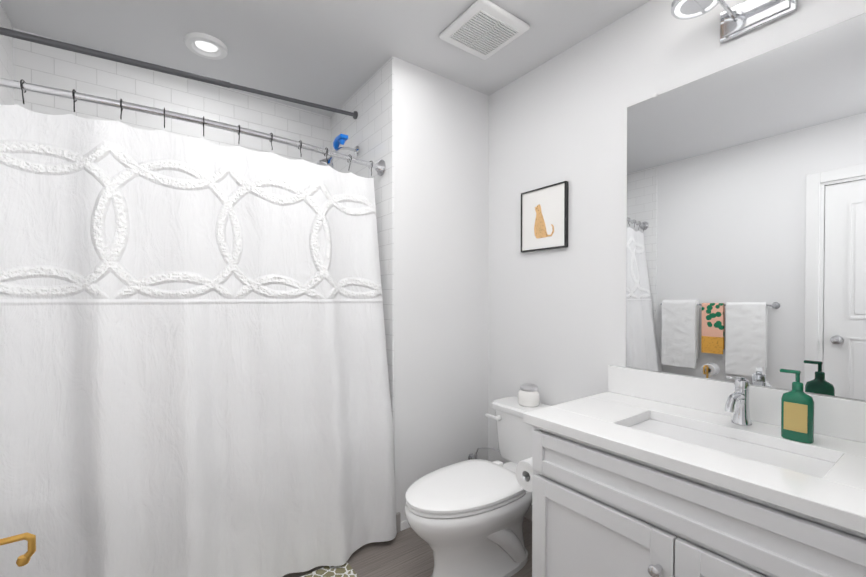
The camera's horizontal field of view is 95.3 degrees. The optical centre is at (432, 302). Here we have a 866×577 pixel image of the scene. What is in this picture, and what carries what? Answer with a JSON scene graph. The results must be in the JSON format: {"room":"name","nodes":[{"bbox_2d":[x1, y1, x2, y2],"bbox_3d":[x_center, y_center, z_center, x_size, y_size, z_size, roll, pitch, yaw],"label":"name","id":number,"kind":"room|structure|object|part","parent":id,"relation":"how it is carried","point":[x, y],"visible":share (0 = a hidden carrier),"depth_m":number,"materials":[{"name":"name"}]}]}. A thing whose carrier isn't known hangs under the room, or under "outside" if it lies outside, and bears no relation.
{"room":"bathroom","nodes":[
{"label":"bathroom","id":0,"kind":"room"},
{"bbox_2d":[0,2,19,104],"bbox_3d":[-1.674,-0.029,1.470,0.008,2.460,0.810,0,1,-36],"label":"tiled wall","id":1,"kind":"structure","parent":0,"point":[9,46],"depth_m":1.75,"materials":[{"name":"white tile"}]},
{"bbox_2d":[0,27,357,118],"bbox_3d":[-1.075,-1.081,1.923,1.521,0.128,0.046,0,1,-36],"label":"tension rod","id":2,"kind":"object","parent":1,"relation":"attached to","point":[81,49],"visible":1,"depth_m":1.77,"materials":[{"name":"black metal"}]},
{"bbox_2d":[0,78,385,175],"bbox_3d":[-0.875,-0.719,1.653,1.525,0.084,0.129,0,1,-36],"label":"curtain rod","id":3,"kind":"object","parent":1,"relation":"attached to","point":[380,166],"visible":1,"depth_m":1.51,"materials":[{"name":"silver metal"}]},
{"bbox_2d":[20,79,25,103],"bbox_3d":[-1.352,-0.696,1.302,0.004,0.079,0.041,0,1,-27],"label":"curtain hook","id":4,"kind":"object","parent":3,"relation":"hanging from","point":[21,80],"depth_m":1.30,"materials":[{"name":"grey metal"}]},
{"bbox_2d":[0,104,396,576],"bbox_3d":[-0.816,0.257,1.589,1.492,1.828,0.237,0,1,-36],"label":"shower curtain","id":5,"kind":"object","parent":4,"relation":"hanging from","point":[194,378],"visible":1,"depth_m":1.46,"materials":[{"name":"fabric"}]},
{"bbox_2d":[72,89,76,111],"bbox_3d":[-1.238,-0.697,1.363,0.004,0.079,0.041,0,1,-30],"label":"curtain hook","id":6,"kind":"object","parent":3,"relation":"hanging from","point":[73,91],"depth_m":1.36,"materials":[{"name":"grey metal"}]},
{"bbox_2d":[120,99,122,119],"bbox_3d":[-1.126,-0.698,1.427,0.004,0.079,0.041,0,1,-30],"label":"curtain hook","id":7,"kind":"object","parent":3,"relation":"hanging from","point":[120,99],"depth_m":1.41,"materials":[{"name":"grey metal"}]},
{"bbox_2d":[0,532,35,566],"bbox_3d":[-0.993,0.865,0.864,0.201,0.684,0.166,0,1,-36],"label":"door handle","id":8,"kind":"object","parent":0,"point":[25,558],"visible":1,"depth_m":0.90,"materials":[{"name":"gold metal"}]},
{"bbox_2d":[20,30,327,164],"bbox_3d":[-1.316,-0.038,2.271,1.530,2.460,0.008,0,1,-36],"label":"tiled wall","id":9,"kind":"structure","parent":0,"point":[44,65],"depth_m":2.14,"materials":[{"name":"white tile"}]},
{"bbox_2d":[0,0,649,116],"bbox_3d":[-0.076,-1.296,1.124,2.400,0.080,3.500,0,1,-36],"label":"ceiling","id":10,"kind":"structure","parent":0,"point":[337,54],"depth_m":1.86,"materials":[{"name":"white paint"}]},
{"bbox_2d":[184,32,227,59],"bbox_3d":[-1.109,-1.252,1.931,0.184,0.024,0.184,0,1,-36],"label":"recessed light","id":11,"kind":"object","parent":10,"relation":"in","point":[204,45],"visible":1,"depth_m":1.92,"materials":[{"name":"white plastic"}]},
{"bbox_2d":[439,0,529,59],"bbox_3d":[0.233,-1.248,1.820,0.300,0.028,0.300,0,1,-36],"label":"fan","id":12,"kind":"object","parent":10,"relation":"attached to","point":[500,16],"depth_m":1.79,"materials":[{"name":"white plastic"}]},
{"bbox_3d":[0.233,-1.238,1.820,0.226,0.001,0.216,0,1,-36],"label":"vent fan slots","id":13,"kind":"part","parent":12,"relation":"part of","materials":[{"name":"white plastic"}]},
{"bbox_2d":[328,56,393,437],"bbox_3d":[-0.444,-0.039,2.366,0.008,2.460,0.810,0,1,-36],"label":"tiled wall","id":14,"kind":"structure","parent":0,"point":[369,131],"depth_m":2.13,"materials":[{"name":"white tile"}]},
{"bbox_2d":[317,134,358,169],"bbox_3d":[-0.544,-0.855,2.280,0.244,0.226,0.142,0,1,-36],"label":"shower head","id":15,"kind":"object","parent":14,"relation":"attached to","point":[341,139],"visible":0.81,"depth_m":2.25},
{"bbox_2d":[283,517,531,576],"bbox_3d":[-0.076,1.234,1.151,2.400,0.060,3.500,0,1,-36],"label":"floor","id":16,"kind":"structure","parent":0,"point":[407,552],"depth_m":1.85,"materials":[{"name":"brown wood"}]},
{"bbox_2d":[301,562,357,576],"bbox_3d":[-0.635,1.194,1.434,0.834,0.012,0.379,0,1,-36],"label":"bath rug","id":17,"kind":"object","parent":16,"relation":"on","point":[345,570],"visible":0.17,"depth_m":1.74,"materials":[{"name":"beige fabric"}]},
{"bbox_2d":[405,397,548,576],"bbox_3d":[0.247,0.865,1.812,0.850,0.665,0.481,0,1,-36],"label":"toilet","id":18,"kind":"object","parent":16,"relation":"on","point":[465,518],"visible":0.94,"depth_m":1.66,"materials":[{"name":"white ceramic"}]},
{"bbox_2d":[518,384,539,406],"bbox_3d":[0.498,0.479,2.053,0.112,0.100,0.112,0,1,-36],"label":"candle jar","id":19,"kind":"object","parent":18,"relation":"on","point":[528,395],"visible":1,"depth_m":2.01,"materials":[{"name":"white"}]},
{"bbox_2d":[523,365,865,576],"bbox_3d":[0.850,0.746,1.211,0.622,0.916,1.002,0,1,-36],"label":"bathroom vanity","id":20,"kind":"object","parent":16,"relation":"on","point":[641,473],"visible":0.98,"depth_m":1.14,"materials":[{"name":"white paint"}]},
{"bbox_2d":[515,457,532,491],"bbox_3d":[0.415,0.675,1.564,0.148,0.116,0.132,0,1,-36],"label":"toilet paper roll","id":21,"kind":"object","parent":20,"relation":"attached to","point":[524,471],"visible":0.29,"depth_m":1.54,"materials":[{"name":"white paper"}]},
{"bbox_2d":[725,376,751,425],"bbox_3d":[0.996,0.323,1.294,0.154,0.163,0.057,0,1,-36],"label":"faucet","id":22,"kind":"object","parent":20,"relation":"on","point":[737,403],"visible":1,"depth_m":1.30,"materials":[{"name":"silver metal"}]},
{"bbox_2d":[780,369,813,443],"bbox_3d":[1.079,0.303,1.171,0.043,0.206,0.076,0,1,-36],"label":"soap bottle","id":23,"kind":"object","parent":20,"relation":"on","point":[797,413],"visible":1,"depth_m":1.16,"materials":[{"name":"green plastic"},{"name":"gold paper label"}]},
{"bbox_2d":[394,57,488,521],"bbox_3d":[-0.179,-0.041,2.578,0.670,2.460,0.850,0,1,-36],"label":"wall","id":24,"kind":"structure","parent":0,"point":[441,199],"depth_m":2.20,"materials":[{"name":"white paint"}]},
{"bbox_2d":[468,447,499,459],"bbox_3d":[0.299,0.881,2.264,0.056,0.126,0.235,0,1,-36],"label":"supply valve","id":25,"kind":"object","parent":24,"relation":"attached to","point":[471,456],"visible":0.67,"depth_m":2.31,"materials":[{"name":"silver metal"}]},
{"bbox_2d":[488,0,865,504],"bbox_3d":[0.853,-0.033,1.815,0.100,2.460,3.500,0,1,-36],"label":"wall","id":26,"kind":"structure","parent":0,"point":[556,326],"depth_m":1.91,"materials":[{"name":"white paint"}]},
{"bbox_2d":[396,505,531,532],"bbox_3d":[-0.231,1.152,1.362,2.200,0.100,1.084,0,1,-36],"label":"baseboard","id":27,"kind":"structure","parent":26,"relation":"attached to","point":[402,525],"depth_m":2.07,"materials":[{"name":"grey"}]},
{"bbox_2d":[521,181,568,252],"bbox_3d":[0.581,-0.443,2.078,0.023,0.326,0.290,0,1,-36],"label":"picture frame","id":28,"kind":"object","parent":26,"relation":"attached to","point":[544,218],"visible":1,"depth_m":2.06,"materials":[{"name":"black"}]},
{"bbox_2d":[671,0,796,43],"bbox_3d":[1.029,-1.071,1.295,0.212,0.258,0.426,0,1,-36],"label":"sconce","id":29,"kind":"object","parent":26,"relation":"attached to","point":[742,18],"visible":1,"depth_m":1.38,"materials":[{"name":"silver metal"}]},
{"bbox_2d":[626,13,865,400],"bbox_3d":[1.114,-0.288,1.361,0.008,1.144,0.904,0,1,-36],"label":"mirror","id":30,"kind":"object","parent":26,"relation":"attached to","point":[746,219],"visible":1,"depth_m":1.35,"materials":[{"name":"clear glass"}]}
]}

